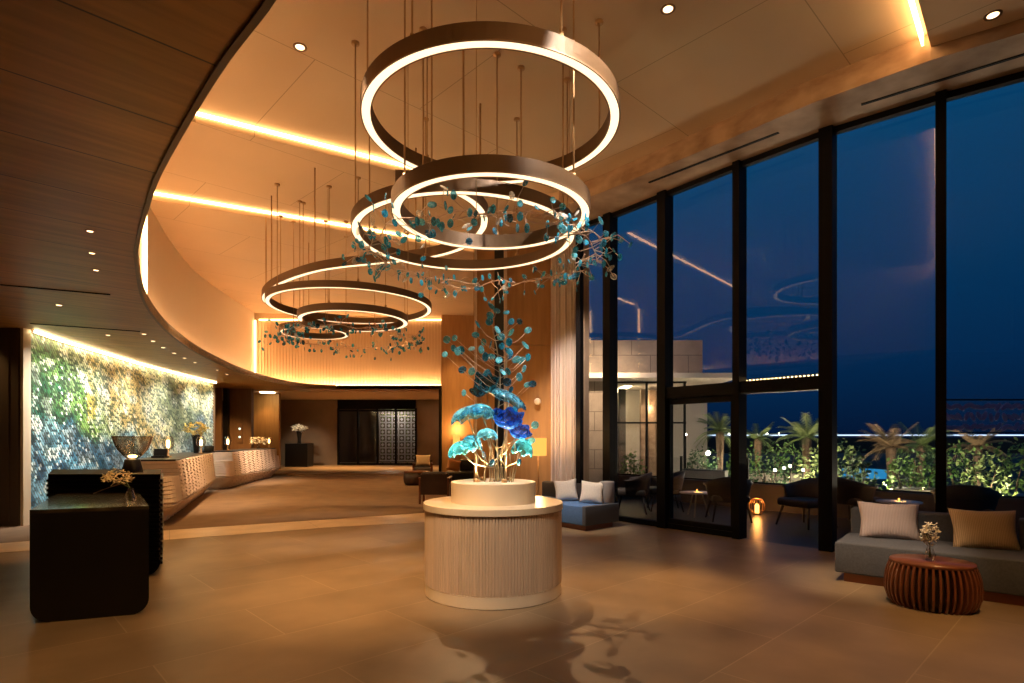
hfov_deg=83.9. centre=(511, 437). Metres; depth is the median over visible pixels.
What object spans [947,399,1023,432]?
screen
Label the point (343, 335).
diffuser
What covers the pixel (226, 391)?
trim
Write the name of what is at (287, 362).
wall
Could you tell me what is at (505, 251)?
trim
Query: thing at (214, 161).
ceiling
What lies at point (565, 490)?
throw pillow
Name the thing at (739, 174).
window
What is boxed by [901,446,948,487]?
shrub
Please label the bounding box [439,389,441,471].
trim
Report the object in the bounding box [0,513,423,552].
floor
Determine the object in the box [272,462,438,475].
floor
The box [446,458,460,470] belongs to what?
throw pillow
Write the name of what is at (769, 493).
wall
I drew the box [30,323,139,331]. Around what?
ceiling vent
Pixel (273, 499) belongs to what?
floor
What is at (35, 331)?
light
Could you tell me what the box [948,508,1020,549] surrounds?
throw pillow
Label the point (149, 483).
desk
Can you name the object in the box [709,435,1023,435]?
railing
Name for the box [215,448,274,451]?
countertop
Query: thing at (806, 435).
palm tree
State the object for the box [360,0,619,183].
pendant
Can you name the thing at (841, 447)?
shrub
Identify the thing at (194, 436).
flower vase
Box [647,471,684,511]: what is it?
armchair
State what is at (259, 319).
light
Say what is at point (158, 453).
card holder
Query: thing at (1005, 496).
glass balustrade
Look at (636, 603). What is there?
floor
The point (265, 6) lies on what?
trim
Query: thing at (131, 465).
lamp
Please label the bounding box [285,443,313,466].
plinth
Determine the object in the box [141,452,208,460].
countertop
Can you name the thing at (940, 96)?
window
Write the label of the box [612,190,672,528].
window
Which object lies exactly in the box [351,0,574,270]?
pendant
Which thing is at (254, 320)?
light
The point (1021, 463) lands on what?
shrub
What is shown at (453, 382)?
wall panel
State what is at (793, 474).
planter
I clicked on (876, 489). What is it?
glass balustrade
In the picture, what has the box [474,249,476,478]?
trim
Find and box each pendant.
[261,50,487,316]
[265,176,431,323]
[279,202,348,339]
[297,185,407,331]
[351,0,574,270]
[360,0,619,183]
[391,0,590,249]
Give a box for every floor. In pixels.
[0,476,449,542]
[0,493,1023,682]
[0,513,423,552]
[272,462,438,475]
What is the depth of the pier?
26.10 m
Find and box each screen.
[380,412,414,459]
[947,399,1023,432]
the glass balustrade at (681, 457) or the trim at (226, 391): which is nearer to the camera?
the glass balustrade at (681, 457)
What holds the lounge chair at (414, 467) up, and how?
on the floor at (273, 499)
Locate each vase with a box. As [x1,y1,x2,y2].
[93,468,135,503]
[182,421,208,452]
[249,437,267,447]
[291,424,308,442]
[919,522,940,561]
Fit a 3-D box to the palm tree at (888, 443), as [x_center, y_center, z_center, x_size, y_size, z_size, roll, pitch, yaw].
[10.094,0.841,15.214,1.685,2.519,1.740,0,0,9]
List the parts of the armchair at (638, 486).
seat, backrest, leg, leg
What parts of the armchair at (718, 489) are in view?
leg, leg, backrest, seat, leg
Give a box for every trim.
[20,328,30,525]
[133,0,441,388]
[223,388,229,449]
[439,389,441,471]
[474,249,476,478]
[494,250,503,477]
[504,233,506,473]
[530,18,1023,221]
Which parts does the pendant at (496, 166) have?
suspension rod, suspension rod, ceiling plate, suspension rod, ceiling plate, suspension rod, suspension rod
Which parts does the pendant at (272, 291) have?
suspension rod, suspension rod, suspension rod, suspension rod, suspension rod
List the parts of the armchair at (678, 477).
leg, seat, backrest, leg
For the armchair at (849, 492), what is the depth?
10.18 m
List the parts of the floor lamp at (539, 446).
lamp shade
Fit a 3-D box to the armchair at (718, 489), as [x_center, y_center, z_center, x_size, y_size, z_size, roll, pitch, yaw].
[4.128,1.143,10.871,0.893,0.862,0.777,0,0,8]
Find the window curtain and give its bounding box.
[551,235,575,480]
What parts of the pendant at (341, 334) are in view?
suspension rod, suspension rod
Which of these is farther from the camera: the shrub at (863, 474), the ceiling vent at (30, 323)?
the shrub at (863, 474)
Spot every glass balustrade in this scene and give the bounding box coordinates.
[618,473,656,476]
[680,456,711,479]
[747,458,782,484]
[876,489,932,493]
[1000,495,1023,497]
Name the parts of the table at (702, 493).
leg, leg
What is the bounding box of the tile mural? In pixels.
[31,333,212,508]
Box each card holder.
[151,449,168,457]
[202,446,214,452]
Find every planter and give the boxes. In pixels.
[683,469,727,478]
[749,471,802,483]
[889,487,934,491]
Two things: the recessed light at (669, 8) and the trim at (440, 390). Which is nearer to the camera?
the recessed light at (669, 8)
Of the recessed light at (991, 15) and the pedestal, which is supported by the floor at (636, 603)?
the pedestal
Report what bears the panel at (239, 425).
attached to the wall at (241, 400)
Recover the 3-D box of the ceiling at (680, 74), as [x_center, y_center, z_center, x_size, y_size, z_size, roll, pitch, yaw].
[-4.429,-4.625,3.095,8.985,0.150,18.091,0,0,43]
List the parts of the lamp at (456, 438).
lamp shade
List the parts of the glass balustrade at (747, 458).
post, rail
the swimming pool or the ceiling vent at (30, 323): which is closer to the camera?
the ceiling vent at (30, 323)
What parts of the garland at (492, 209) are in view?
glass, glass, glass, glass, glass, glass, glass, glass, glass, glass, glass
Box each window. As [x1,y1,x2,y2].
[576,228,583,483]
[583,212,617,502]
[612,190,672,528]
[666,160,746,538]
[740,95,934,551]
[935,71,1023,512]
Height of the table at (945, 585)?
0.420 m
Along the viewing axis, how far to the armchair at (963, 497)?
8.68 m
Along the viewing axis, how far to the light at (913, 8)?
6.08 m
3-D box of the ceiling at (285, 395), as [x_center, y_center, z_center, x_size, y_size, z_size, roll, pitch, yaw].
[-7.300,-2.150,28.650,17.400,0.200,10.700,0,0,0]
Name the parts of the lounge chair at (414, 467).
seat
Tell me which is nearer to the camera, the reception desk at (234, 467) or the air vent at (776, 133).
the air vent at (776, 133)
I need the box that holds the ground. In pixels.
[707,453,1023,492]
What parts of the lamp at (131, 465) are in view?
lamp shade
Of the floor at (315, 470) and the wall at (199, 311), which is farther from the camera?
the floor at (315, 470)
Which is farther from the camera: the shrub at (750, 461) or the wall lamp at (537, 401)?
the shrub at (750, 461)
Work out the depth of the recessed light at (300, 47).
6.63 m
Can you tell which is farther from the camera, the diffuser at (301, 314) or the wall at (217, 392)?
the wall at (217, 392)
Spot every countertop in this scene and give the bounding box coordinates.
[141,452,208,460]
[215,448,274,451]
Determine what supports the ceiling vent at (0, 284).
in the ceiling at (94, 94)
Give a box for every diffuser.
[262,195,487,301]
[265,287,430,323]
[280,328,347,338]
[298,310,407,331]
[352,191,573,269]
[392,173,588,249]
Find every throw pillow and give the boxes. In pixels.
[416,455,429,465]
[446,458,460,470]
[554,479,578,500]
[579,480,602,503]
[857,501,920,540]
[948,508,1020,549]
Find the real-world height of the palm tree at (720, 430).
2.975 m
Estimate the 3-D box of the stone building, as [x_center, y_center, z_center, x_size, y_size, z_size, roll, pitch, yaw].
[4.650,-0.755,19.500,5.700,4.700,5.200,0,0,0]
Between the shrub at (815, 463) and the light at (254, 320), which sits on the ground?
the shrub at (815, 463)
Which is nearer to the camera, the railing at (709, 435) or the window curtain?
the window curtain
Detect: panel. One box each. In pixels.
[0,328,19,525]
[237,423,242,441]
[441,315,473,471]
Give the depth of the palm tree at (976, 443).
15.71 m
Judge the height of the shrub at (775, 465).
1.969 m
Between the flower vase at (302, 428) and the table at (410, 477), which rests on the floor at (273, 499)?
the table at (410, 477)
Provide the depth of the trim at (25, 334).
10.05 m
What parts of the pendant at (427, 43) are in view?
suspension rod, suspension rod, suspension rod, suspension rod, ceiling plate, suspension rod, suspension rod, ceiling plate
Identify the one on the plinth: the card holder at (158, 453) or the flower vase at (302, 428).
the flower vase at (302, 428)
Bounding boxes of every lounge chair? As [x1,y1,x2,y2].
[412,460,432,471]
[418,472,451,503]
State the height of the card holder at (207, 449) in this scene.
0.181 m
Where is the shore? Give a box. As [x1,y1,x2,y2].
[707,438,1023,452]
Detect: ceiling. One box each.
[0,0,438,390]
[150,115,558,316]
[198,0,927,193]
[222,391,438,400]
[918,0,1023,46]
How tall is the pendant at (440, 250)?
1.700 m
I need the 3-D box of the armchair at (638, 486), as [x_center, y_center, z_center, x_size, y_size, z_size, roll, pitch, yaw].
[2.583,1.143,12.091,0.777,0.862,0.893,0,0,19]
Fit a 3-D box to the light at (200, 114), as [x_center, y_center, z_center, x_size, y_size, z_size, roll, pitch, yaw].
[-3.565,-4.514,8.409,9.083,0.048,0.020,0,0,-30]
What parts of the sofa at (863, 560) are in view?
backrest, seat, backrest, backrest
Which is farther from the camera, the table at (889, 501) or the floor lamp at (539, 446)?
the floor lamp at (539, 446)
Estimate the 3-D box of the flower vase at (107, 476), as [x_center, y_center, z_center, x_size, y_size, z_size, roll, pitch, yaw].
[-3.564,0.434,5.133,0.346,0.332,0.261,0,0,39]
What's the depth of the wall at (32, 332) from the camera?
12.89 m
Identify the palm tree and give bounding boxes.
[694,411,730,469]
[747,422,781,470]
[773,412,840,477]
[856,422,927,489]
[896,422,955,487]
[947,428,1013,485]
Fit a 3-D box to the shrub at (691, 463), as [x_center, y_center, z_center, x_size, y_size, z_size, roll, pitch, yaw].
[5.786,1.168,17.494,1.132,1.869,1.065,0,0,0]
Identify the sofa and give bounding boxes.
[446,459,473,483]
[539,481,618,530]
[835,507,1023,605]
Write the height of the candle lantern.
0.330 m
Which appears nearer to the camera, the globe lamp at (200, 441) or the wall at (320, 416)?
the globe lamp at (200, 441)
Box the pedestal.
[423,478,562,609]
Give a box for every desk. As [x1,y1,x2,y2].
[30,493,148,621]
[46,469,163,574]
[141,452,215,520]
[208,448,279,488]
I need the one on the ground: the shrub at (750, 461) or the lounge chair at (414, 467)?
the shrub at (750, 461)
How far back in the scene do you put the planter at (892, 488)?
13.32 m
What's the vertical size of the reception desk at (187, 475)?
1.150 m
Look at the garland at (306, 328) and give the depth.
10.92 m
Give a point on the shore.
(867, 445)
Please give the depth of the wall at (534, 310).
12.60 m
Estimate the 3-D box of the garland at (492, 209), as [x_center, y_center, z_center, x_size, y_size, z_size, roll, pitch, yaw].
[-0.319,-3.180,6.347,3.088,2.740,3.066,0,0,0]
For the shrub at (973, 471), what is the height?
1.880 m
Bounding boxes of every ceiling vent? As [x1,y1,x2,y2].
[0,284,109,294]
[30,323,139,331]
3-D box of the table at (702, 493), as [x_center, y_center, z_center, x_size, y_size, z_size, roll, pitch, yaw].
[3.724,1.332,11.474,0.680,0.484,0.680,0,0,0]
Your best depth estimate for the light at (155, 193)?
11.31 m
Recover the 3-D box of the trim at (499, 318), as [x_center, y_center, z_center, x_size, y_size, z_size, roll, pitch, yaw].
[-0.285,-1.500,12.800,0.210,6.100,0.300,0,0,0]
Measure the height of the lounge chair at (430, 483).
0.760 m
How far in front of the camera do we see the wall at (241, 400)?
22.25 m
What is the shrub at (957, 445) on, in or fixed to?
on the ground
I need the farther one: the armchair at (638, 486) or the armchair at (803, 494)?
the armchair at (638, 486)
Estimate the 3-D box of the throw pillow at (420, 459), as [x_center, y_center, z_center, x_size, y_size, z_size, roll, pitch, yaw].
[-3.300,0.830,21.150,0.551,0.412,0.178,0,0,-6]
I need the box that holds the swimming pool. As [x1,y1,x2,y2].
[842,469,886,478]
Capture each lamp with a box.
[111,436,152,472]
[162,437,173,456]
[196,437,205,453]
[453,435,459,451]
[530,438,546,495]
[534,398,540,404]
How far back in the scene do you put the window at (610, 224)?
10.79 m
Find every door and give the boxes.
[340,409,414,461]
[668,395,731,531]
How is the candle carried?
on the candle lantern
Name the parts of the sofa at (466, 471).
seat, backrest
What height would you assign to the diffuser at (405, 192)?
0.006 m
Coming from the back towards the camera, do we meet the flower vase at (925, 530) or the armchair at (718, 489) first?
the armchair at (718, 489)
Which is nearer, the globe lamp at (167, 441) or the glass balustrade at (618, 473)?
the globe lamp at (167, 441)
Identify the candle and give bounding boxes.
[755,504,758,512]
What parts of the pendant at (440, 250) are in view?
suspension rod, suspension rod, suspension rod, suspension rod, suspension rod, suspension rod, suspension rod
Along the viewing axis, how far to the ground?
45.17 m
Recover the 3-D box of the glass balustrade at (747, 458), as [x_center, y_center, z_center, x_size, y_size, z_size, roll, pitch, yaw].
[5.906,0.730,12.157,0.060,0.560,1.869,0,0,-41]
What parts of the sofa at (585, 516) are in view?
backrest, seat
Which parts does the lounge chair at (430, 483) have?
leg, backrest, panel, leg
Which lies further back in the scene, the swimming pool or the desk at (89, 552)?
the swimming pool
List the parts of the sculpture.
glass, glass flower, glass flower, glass flower, stem, glass, stem, glass flower, stem, glass flower, glass, glass, glass flower, glass flower, stem, glass, glass, stem, stem, glass, glass, glass, stem, stem, stem, glass, glass flower, glass, glass, glass flower, glass, stem, glass, glass flower, glass flower, glass, glass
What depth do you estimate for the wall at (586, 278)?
11.30 m
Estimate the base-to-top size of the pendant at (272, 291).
1.900 m
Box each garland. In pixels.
[258,230,428,360]
[342,0,632,305]
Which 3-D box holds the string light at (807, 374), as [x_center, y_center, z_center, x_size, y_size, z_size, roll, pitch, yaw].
[4.009,-0.895,8.405,0.183,0.046,1.283,0,0,-41]
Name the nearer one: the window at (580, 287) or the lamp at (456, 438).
the window at (580, 287)
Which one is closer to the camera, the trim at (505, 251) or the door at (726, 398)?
the door at (726, 398)
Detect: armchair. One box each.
[618,472,652,514]
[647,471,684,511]
[703,477,752,522]
[775,477,837,529]
[837,477,880,519]
[930,485,1001,512]
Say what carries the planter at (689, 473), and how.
on the ground
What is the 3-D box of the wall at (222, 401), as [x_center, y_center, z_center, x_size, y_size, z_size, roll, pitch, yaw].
[-16.100,-0.250,14.500,0.200,3.700,39.500,0,0,0]
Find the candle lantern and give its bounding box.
[749,498,764,514]
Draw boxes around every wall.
[31,331,211,506]
[138,208,253,371]
[212,383,221,450]
[222,401,222,449]
[230,389,253,449]
[254,313,440,390]
[281,400,438,464]
[477,234,550,495]
[584,228,588,481]
[618,475,1023,531]
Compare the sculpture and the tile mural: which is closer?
the sculpture
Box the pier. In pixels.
[254,393,280,469]
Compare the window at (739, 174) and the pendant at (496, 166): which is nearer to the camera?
the pendant at (496, 166)
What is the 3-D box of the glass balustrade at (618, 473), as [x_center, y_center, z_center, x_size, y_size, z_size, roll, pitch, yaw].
[3.457,0.730,15.106,0.060,0.560,2.368,0,0,-40]
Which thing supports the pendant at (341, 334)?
hanging from the ceiling at (214, 161)
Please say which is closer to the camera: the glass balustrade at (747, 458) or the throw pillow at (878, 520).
the throw pillow at (878, 520)
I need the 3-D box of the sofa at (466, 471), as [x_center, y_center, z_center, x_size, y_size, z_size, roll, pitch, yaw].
[-1.595,1.150,19.600,1.350,0.800,0.900,0,0,0]
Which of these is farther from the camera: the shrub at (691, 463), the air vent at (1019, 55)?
the shrub at (691, 463)
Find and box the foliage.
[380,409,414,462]
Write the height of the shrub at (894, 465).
1.881 m
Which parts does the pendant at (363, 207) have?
ceiling plate, suspension rod, suspension rod, suspension rod, suspension rod, suspension rod, suspension rod, ceiling plate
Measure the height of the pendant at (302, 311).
2.190 m
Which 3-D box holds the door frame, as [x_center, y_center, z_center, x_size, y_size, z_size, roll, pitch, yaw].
[-7.234,-0.285,30.620,4.260,3.570,0.200,0,0,0]
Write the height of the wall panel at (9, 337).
3.480 m
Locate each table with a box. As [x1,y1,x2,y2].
[403,470,429,484]
[679,491,709,516]
[876,499,922,504]
[883,554,983,614]
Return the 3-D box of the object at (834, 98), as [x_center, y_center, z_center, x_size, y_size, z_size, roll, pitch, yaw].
[4.831,-4.410,7.446,11.439,0.320,1.765,0,0,39]
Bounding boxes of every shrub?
[618,451,646,474]
[685,446,718,468]
[724,441,760,476]
[748,443,795,483]
[766,440,802,471]
[793,447,817,479]
[816,438,868,484]
[837,449,880,488]
[880,447,932,490]
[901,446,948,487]
[929,440,990,487]
[955,448,1017,495]
[980,436,1023,495]
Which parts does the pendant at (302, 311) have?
suspension rod, suspension rod, suspension rod, suspension rod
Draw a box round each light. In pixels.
[34,330,216,382]
[143,217,146,292]
[154,192,424,239]
[196,112,411,168]
[254,320,255,372]
[259,319,440,319]
[293,42,306,51]
[660,3,675,14]
[747,374,817,380]
[908,0,923,45]
[983,9,1002,20]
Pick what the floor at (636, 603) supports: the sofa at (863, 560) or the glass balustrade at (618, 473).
the sofa at (863, 560)
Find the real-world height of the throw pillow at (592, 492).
0.414 m
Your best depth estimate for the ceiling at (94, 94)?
3.80 m
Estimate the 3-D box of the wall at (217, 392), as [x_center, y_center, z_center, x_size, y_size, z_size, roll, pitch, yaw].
[-11.342,-0.190,20.840,1.278,3.480,2.976,0,0,-19]
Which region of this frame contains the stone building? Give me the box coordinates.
[589,340,731,482]
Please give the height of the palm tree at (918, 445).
2.601 m
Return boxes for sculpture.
[442,303,538,482]
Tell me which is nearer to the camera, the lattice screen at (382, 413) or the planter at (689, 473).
the planter at (689, 473)
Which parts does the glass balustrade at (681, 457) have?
post, rail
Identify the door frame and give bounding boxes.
[337,400,416,464]
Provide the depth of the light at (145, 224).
10.23 m
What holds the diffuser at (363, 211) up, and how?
attached to the pendant at (363, 207)
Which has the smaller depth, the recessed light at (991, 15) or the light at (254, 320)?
the recessed light at (991, 15)
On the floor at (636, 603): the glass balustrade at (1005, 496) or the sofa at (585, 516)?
the sofa at (585, 516)
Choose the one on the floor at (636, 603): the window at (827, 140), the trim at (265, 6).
the window at (827, 140)
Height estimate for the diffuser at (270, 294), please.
0.006 m
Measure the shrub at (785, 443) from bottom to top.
2.068 m
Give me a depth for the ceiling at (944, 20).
5.95 m
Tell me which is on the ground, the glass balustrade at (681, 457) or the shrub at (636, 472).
the shrub at (636, 472)
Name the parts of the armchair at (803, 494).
leg, seat, backrest, leg, leg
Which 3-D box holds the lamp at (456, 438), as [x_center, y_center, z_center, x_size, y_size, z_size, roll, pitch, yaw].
[-2.170,0.225,22.250,0.277,0.650,0.277,0,0,45]
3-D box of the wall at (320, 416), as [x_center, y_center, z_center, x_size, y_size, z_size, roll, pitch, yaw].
[-6.150,-0.300,30.700,17.800,3.600,0.200,0,0,0]
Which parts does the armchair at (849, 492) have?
leg, backrest, seat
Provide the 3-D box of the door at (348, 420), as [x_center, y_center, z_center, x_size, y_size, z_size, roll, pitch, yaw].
[-7.250,-0.250,34.100,9.000,3.800,0.200,0,0,0]
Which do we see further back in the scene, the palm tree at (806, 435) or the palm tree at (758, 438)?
the palm tree at (758, 438)
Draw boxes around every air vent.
[648,132,779,182]
[861,53,1023,105]

